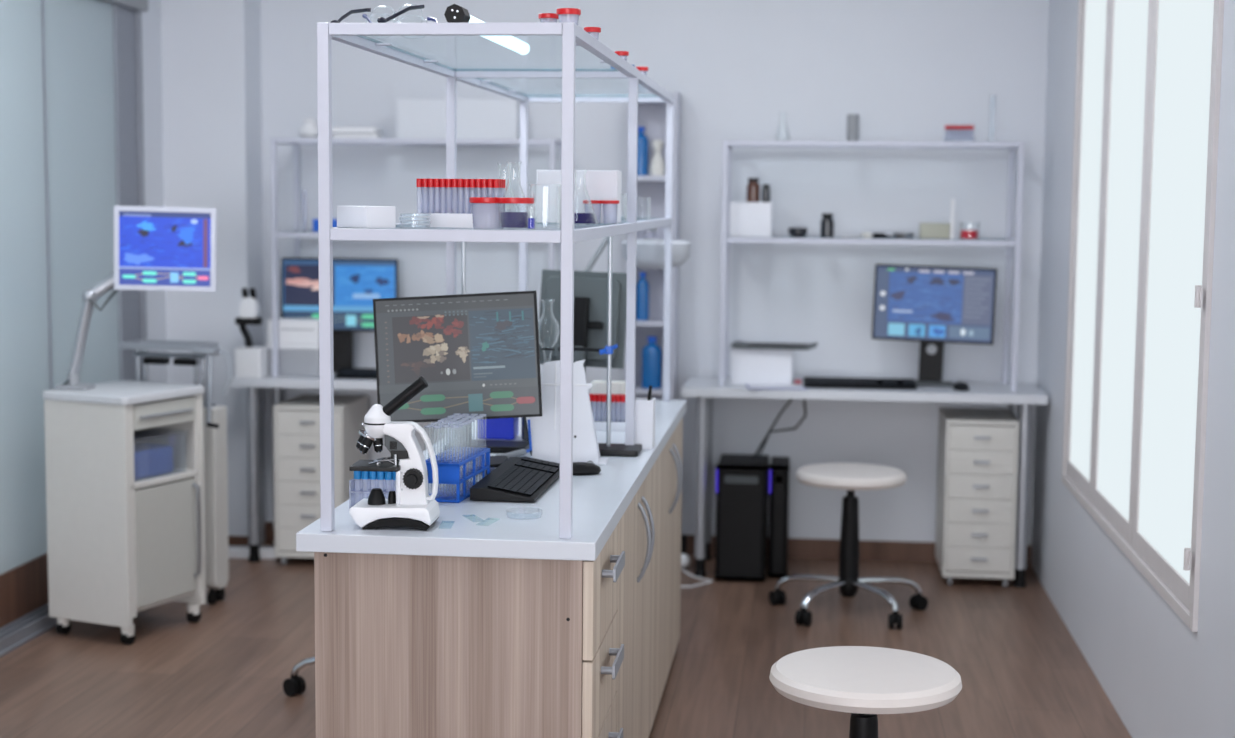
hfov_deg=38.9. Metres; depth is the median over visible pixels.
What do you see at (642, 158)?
bottle
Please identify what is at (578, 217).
flask
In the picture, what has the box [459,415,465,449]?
test tube
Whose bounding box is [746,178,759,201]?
bottle
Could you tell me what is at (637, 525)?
base cabinet
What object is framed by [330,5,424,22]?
safety glasses
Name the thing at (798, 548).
baseboard
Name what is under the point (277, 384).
desk
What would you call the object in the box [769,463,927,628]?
stool
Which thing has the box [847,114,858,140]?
cup
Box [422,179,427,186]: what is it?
tube
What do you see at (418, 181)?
tube
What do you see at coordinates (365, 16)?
safety glasses
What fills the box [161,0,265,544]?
wall
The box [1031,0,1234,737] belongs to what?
wall
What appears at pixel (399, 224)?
petri dish
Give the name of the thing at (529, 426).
pen
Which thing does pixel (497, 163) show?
flask
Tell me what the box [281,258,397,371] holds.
monitor
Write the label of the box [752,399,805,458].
cable
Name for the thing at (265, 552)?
power strip
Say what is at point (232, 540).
baseboard
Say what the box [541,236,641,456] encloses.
stand
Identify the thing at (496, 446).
stand
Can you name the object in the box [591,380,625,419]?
box
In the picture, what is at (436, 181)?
tube
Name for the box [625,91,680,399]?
shelf
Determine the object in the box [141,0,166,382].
wall
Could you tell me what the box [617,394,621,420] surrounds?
tube
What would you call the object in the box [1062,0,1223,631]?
window
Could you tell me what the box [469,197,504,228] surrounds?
lidded jar
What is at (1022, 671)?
floor
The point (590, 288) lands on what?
monitor
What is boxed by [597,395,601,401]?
tube
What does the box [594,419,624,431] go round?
box
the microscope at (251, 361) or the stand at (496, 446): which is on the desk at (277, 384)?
the microscope at (251, 361)
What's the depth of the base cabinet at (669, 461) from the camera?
5.11 m
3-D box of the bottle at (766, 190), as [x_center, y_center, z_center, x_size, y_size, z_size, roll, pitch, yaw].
[0.571,-0.675,6.725,0.032,0.068,0.032,1,6,6]
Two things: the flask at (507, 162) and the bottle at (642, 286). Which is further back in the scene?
the bottle at (642, 286)
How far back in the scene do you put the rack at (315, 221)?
6.89 m
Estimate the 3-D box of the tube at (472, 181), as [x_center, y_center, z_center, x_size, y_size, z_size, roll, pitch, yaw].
[-0.291,-0.335,3.516,0.012,0.094,0.012,2,6,14]
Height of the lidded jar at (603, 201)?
0.056 m
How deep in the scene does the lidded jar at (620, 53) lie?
4.18 m
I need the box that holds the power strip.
[229,546,276,558]
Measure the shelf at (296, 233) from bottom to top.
0.932 m
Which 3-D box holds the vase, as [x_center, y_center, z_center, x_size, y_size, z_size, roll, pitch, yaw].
[0.158,-0.831,6.878,0.068,0.142,0.068,1,6,6]
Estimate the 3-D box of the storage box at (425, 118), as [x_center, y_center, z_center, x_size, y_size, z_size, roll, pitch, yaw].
[-0.623,-0.984,6.910,0.480,0.160,0.120,1,6,6]
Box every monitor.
[55,206,215,389]
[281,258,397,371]
[373,291,542,467]
[538,269,626,370]
[872,264,996,385]
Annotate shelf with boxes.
[270,137,561,376]
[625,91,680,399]
[719,140,1023,391]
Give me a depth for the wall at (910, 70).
6.99 m
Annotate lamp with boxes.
[444,4,529,54]
[584,228,690,271]
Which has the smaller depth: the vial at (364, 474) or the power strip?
the vial at (364, 474)
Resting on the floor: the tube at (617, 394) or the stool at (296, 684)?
the stool at (296, 684)
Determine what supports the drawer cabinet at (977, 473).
on the floor
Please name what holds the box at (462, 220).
on the shelf unit at (352, 34)
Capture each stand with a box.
[444,242,528,452]
[526,360,607,464]
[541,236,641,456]
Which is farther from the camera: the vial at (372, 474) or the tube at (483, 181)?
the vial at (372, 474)
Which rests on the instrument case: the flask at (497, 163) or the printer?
the printer
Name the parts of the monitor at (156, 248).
arm, arm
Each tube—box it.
[416,179,421,186]
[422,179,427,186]
[428,179,433,212]
[434,179,439,212]
[440,179,445,186]
[446,179,451,212]
[451,426,458,497]
[452,179,457,213]
[458,179,463,186]
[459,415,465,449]
[464,179,469,186]
[470,179,475,186]
[476,179,480,187]
[481,179,486,187]
[487,179,492,187]
[493,179,499,187]
[592,395,596,411]
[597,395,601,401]
[602,394,606,421]
[611,395,615,421]
[616,395,620,413]
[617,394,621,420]
[621,395,625,401]
[873,233,893,237]
[950,199,954,238]
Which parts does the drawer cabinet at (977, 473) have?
drawer, drawer, handle, handle, drawer, handle, drawer, handle, drawer, drawer, handle, handle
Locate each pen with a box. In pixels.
[527,419,531,455]
[647,385,651,399]
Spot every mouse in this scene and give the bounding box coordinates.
[559,460,600,475]
[953,381,969,390]
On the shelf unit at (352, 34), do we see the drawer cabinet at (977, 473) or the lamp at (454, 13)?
the lamp at (454, 13)
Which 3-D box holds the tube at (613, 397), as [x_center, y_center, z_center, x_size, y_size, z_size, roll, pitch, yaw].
[-0.011,0.121,4.883,0.013,0.096,0.013,1,6,6]
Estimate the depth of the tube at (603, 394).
4.90 m
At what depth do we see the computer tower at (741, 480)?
6.65 m
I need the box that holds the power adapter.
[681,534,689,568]
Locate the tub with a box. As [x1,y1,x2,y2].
[919,223,949,238]
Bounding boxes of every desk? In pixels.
[229,372,541,561]
[682,376,1047,587]
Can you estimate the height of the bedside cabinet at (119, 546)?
0.808 m
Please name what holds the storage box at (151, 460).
on the bedside cabinet at (119, 546)
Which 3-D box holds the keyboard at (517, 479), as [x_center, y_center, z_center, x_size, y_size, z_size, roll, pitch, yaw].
[-0.216,0.246,3.956,0.140,0.033,0.460,1,6,7]
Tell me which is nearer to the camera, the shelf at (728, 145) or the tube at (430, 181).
the tube at (430, 181)
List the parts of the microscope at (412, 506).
dimmer knob, arm, focus knob, handle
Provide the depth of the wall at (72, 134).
5.98 m
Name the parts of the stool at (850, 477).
leg, leg, seat plate, seat, leg, leg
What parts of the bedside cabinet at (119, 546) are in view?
drawer, door, handle, handle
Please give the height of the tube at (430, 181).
0.094 m
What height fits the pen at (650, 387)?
0.158 m
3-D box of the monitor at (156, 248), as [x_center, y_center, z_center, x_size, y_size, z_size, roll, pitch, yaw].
[-1.568,-0.231,5.707,0.532,0.599,0.108,1,6,2]
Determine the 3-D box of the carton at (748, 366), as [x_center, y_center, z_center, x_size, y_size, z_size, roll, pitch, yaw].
[0.562,-0.015,6.810,0.236,0.138,0.140,1,6,6]
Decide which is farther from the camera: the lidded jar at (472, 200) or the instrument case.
the instrument case
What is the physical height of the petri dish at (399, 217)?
0.007 m
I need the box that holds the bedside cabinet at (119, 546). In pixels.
[43,380,205,644]
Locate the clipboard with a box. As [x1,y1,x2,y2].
[746,384,806,389]
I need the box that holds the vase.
[649,139,664,175]
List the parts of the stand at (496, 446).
rod, plate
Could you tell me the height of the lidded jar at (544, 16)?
0.031 m
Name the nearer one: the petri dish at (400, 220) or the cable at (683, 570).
the petri dish at (400, 220)
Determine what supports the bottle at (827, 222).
on the shelf at (728, 145)
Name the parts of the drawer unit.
drawer, drawer, drawer, handle, handle, handle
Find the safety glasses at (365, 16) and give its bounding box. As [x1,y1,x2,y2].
[362,14,437,37]
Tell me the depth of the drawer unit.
3.40 m
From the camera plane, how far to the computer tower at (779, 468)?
6.71 m
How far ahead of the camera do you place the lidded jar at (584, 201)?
4.19 m
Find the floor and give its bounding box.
[0,542,1131,737]
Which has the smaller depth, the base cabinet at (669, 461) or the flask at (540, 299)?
the flask at (540, 299)
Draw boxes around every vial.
[354,471,360,478]
[361,471,368,478]
[369,471,376,490]
[377,472,384,485]
[385,472,391,490]
[528,218,534,227]
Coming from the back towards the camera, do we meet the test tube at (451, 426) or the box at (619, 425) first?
the box at (619, 425)
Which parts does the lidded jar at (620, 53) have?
lid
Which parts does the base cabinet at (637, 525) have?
door, handle, door, handle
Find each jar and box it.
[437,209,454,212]
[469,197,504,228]
[496,197,533,229]
[521,417,528,440]
[538,13,558,22]
[556,8,580,24]
[583,200,601,223]
[584,27,600,38]
[602,200,618,223]
[615,51,628,60]
[636,67,647,74]
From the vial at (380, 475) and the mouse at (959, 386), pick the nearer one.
the vial at (380, 475)
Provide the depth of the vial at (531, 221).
3.36 m
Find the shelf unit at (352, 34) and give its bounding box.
[317,22,673,538]
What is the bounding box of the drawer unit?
[314,524,624,737]
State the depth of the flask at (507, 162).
3.49 m
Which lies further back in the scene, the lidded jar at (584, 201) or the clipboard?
the clipboard
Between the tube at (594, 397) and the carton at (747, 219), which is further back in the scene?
the carton at (747, 219)
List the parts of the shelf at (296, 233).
post, post, rail, rail, rail, post, rail, post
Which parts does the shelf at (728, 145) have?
post, post, glass shelf, rail, rail, rail, post, post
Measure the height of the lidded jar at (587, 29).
0.028 m
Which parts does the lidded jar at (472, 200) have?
lid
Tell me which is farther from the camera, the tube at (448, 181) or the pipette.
the pipette
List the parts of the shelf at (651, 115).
panel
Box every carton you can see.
[337,206,395,227]
[536,170,621,222]
[730,202,772,236]
[731,347,792,383]
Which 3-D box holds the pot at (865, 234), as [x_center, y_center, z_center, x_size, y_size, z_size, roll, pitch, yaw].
[0.951,-0.510,6.668,0.048,0.023,0.048,1,6,6]
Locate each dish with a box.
[399,217,429,220]
[399,224,429,227]
[400,220,430,223]
[840,236,859,237]
[893,232,913,238]
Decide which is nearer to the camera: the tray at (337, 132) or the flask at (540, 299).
the flask at (540, 299)
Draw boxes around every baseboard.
[228,535,249,545]
[265,522,1031,565]
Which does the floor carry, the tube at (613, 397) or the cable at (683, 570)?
the cable at (683, 570)
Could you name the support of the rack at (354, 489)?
on the countertop
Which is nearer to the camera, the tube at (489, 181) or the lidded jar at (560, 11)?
the lidded jar at (560, 11)
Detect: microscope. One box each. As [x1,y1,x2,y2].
[235,288,267,377]
[349,376,439,530]
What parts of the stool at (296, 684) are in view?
leg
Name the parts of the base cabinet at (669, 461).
door, handle, door, handle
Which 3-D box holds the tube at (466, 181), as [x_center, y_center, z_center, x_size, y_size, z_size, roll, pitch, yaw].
[-0.303,-0.335,3.519,0.012,0.094,0.012,2,6,14]
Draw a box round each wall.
[0,0,147,656]
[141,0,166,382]
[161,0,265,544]
[260,0,1048,544]
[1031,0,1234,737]
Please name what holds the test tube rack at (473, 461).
on the countertop
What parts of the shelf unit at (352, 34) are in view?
post, rail, rail, rail, rail, post, glass shelf, glass shelf, rail, post, rail, rail, glass shelf, post, glass shelf, rail, rail, rail, post, rail, rail, post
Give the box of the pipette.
[496,449,529,458]
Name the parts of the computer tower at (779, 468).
port panel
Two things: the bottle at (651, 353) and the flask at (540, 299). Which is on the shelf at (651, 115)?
the bottle at (651, 353)
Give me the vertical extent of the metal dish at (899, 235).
0.022 m
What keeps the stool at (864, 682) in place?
on the floor
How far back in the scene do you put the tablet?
6.72 m
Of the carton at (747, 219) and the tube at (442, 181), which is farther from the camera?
the carton at (747, 219)
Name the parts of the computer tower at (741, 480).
port panel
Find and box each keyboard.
[334,368,375,378]
[470,456,559,501]
[803,377,916,388]
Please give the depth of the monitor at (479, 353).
4.06 m
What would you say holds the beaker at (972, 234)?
on the shelf at (728, 145)
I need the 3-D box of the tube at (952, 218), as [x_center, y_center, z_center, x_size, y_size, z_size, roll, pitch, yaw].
[1.271,-0.569,6.636,0.016,0.152,0.016,1,6,6]
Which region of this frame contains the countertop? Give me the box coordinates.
[296,399,686,560]
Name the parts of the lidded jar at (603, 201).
lid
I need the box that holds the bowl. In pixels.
[788,228,807,236]
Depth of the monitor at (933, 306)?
6.76 m
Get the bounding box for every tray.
[119,340,219,354]
[332,127,382,137]
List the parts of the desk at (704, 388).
leg, leg, leg, leg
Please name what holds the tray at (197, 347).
on the cart
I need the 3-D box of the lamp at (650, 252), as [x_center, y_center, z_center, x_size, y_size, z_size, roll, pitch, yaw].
[0.014,-0.185,5.616,0.231,0.571,0.645,4,7,32]
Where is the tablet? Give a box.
[730,340,817,349]
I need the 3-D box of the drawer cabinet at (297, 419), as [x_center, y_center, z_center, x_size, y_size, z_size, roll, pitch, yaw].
[-1.182,0.441,7.006,0.275,0.632,0.410,1,6,6]
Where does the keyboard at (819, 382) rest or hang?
on the desk at (704, 388)
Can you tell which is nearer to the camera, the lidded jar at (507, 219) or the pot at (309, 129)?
the lidded jar at (507, 219)
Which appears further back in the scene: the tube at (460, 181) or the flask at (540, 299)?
the flask at (540, 299)
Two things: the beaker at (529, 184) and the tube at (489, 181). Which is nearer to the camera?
the beaker at (529, 184)
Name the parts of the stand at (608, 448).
clamp arm, rod, plate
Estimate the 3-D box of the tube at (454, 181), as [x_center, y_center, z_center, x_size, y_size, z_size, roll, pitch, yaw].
[-0.328,-0.336,3.525,0.012,0.094,0.012,2,6,14]
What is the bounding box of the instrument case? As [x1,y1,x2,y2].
[255,346,318,375]
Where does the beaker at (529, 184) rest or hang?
on the shelf unit at (352, 34)
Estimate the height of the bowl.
0.036 m
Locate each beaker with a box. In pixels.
[529,184,560,228]
[959,222,979,238]
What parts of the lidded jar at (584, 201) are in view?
lid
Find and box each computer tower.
[714,454,768,580]
[767,457,789,576]
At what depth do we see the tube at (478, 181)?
3.50 m
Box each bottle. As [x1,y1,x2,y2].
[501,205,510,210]
[636,272,648,319]
[637,127,647,175]
[641,336,661,388]
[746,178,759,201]
[762,184,769,201]
[820,213,833,237]
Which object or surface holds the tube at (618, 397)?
in the box at (619, 425)
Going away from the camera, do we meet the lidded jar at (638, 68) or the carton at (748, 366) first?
the lidded jar at (638, 68)
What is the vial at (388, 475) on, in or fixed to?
in the rack at (354, 489)
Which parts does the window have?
sash, pane, sash, pane, sash, pane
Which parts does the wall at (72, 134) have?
rail, pane, pane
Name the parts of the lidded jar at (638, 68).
lid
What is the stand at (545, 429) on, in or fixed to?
on the countertop
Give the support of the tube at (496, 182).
in the box at (462, 220)
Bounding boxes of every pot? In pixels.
[299,118,317,137]
[635,397,654,449]
[861,232,872,237]
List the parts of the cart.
tray frame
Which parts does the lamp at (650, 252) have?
arm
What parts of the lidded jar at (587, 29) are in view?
lid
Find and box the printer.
[266,318,318,348]
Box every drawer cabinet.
[273,394,368,563]
[935,408,1018,586]
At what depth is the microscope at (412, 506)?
3.43 m
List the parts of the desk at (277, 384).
leg, leg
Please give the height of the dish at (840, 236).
0.008 m
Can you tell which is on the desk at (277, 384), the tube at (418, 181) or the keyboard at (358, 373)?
the keyboard at (358, 373)
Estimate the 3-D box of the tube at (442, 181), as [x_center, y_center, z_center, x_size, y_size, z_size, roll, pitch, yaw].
[-0.352,-0.337,3.531,0.012,0.094,0.012,2,6,14]
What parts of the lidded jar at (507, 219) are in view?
lid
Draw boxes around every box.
[134,428,185,480]
[397,98,519,138]
[414,213,502,227]
[478,418,518,439]
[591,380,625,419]
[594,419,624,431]
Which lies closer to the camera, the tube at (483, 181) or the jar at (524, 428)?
the tube at (483, 181)
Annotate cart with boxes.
[119,340,228,603]
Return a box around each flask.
[488,163,519,213]
[494,162,531,228]
[538,299,559,357]
[574,170,597,224]
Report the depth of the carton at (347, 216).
3.39 m
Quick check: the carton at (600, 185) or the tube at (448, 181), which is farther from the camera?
the carton at (600, 185)
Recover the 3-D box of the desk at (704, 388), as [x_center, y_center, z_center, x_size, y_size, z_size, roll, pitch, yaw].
[0.940,0.429,6.801,1.358,0.735,0.440,1,6,6]
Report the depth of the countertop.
3.50 m
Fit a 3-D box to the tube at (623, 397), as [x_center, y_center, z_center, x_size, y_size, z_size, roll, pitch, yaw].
[0.016,0.122,4.880,0.013,0.096,0.013,1,6,6]
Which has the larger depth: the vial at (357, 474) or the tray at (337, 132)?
the tray at (337, 132)
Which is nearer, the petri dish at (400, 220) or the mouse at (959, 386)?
the petri dish at (400, 220)
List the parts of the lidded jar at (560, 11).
lid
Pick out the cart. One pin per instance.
(214, 417)
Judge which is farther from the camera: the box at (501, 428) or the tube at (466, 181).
the box at (501, 428)
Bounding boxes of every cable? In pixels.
[681,569,712,587]
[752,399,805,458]
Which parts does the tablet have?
screen glass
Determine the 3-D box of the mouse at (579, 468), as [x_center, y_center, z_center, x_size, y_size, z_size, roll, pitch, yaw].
[-0.089,0.232,4.122,0.102,0.031,0.060,0,6,-9]
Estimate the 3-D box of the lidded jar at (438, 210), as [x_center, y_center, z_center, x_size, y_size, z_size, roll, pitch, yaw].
[-0.419,-0.376,4.277,0.044,0.032,0.044,1,6,6]
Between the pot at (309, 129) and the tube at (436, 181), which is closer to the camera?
the tube at (436, 181)
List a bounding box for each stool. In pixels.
[283,657,314,695]
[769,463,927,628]
[769,646,961,737]
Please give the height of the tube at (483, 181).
0.094 m
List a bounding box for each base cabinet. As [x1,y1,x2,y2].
[616,460,656,737]
[654,417,682,718]
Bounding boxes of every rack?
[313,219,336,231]
[349,478,395,508]
[425,447,489,502]
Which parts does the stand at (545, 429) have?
foot plate, panel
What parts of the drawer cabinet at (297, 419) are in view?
drawer, handle, handle, handle, handle, drawer, handle, drawer, drawer, drawer, drawer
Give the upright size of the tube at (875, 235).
0.020 m

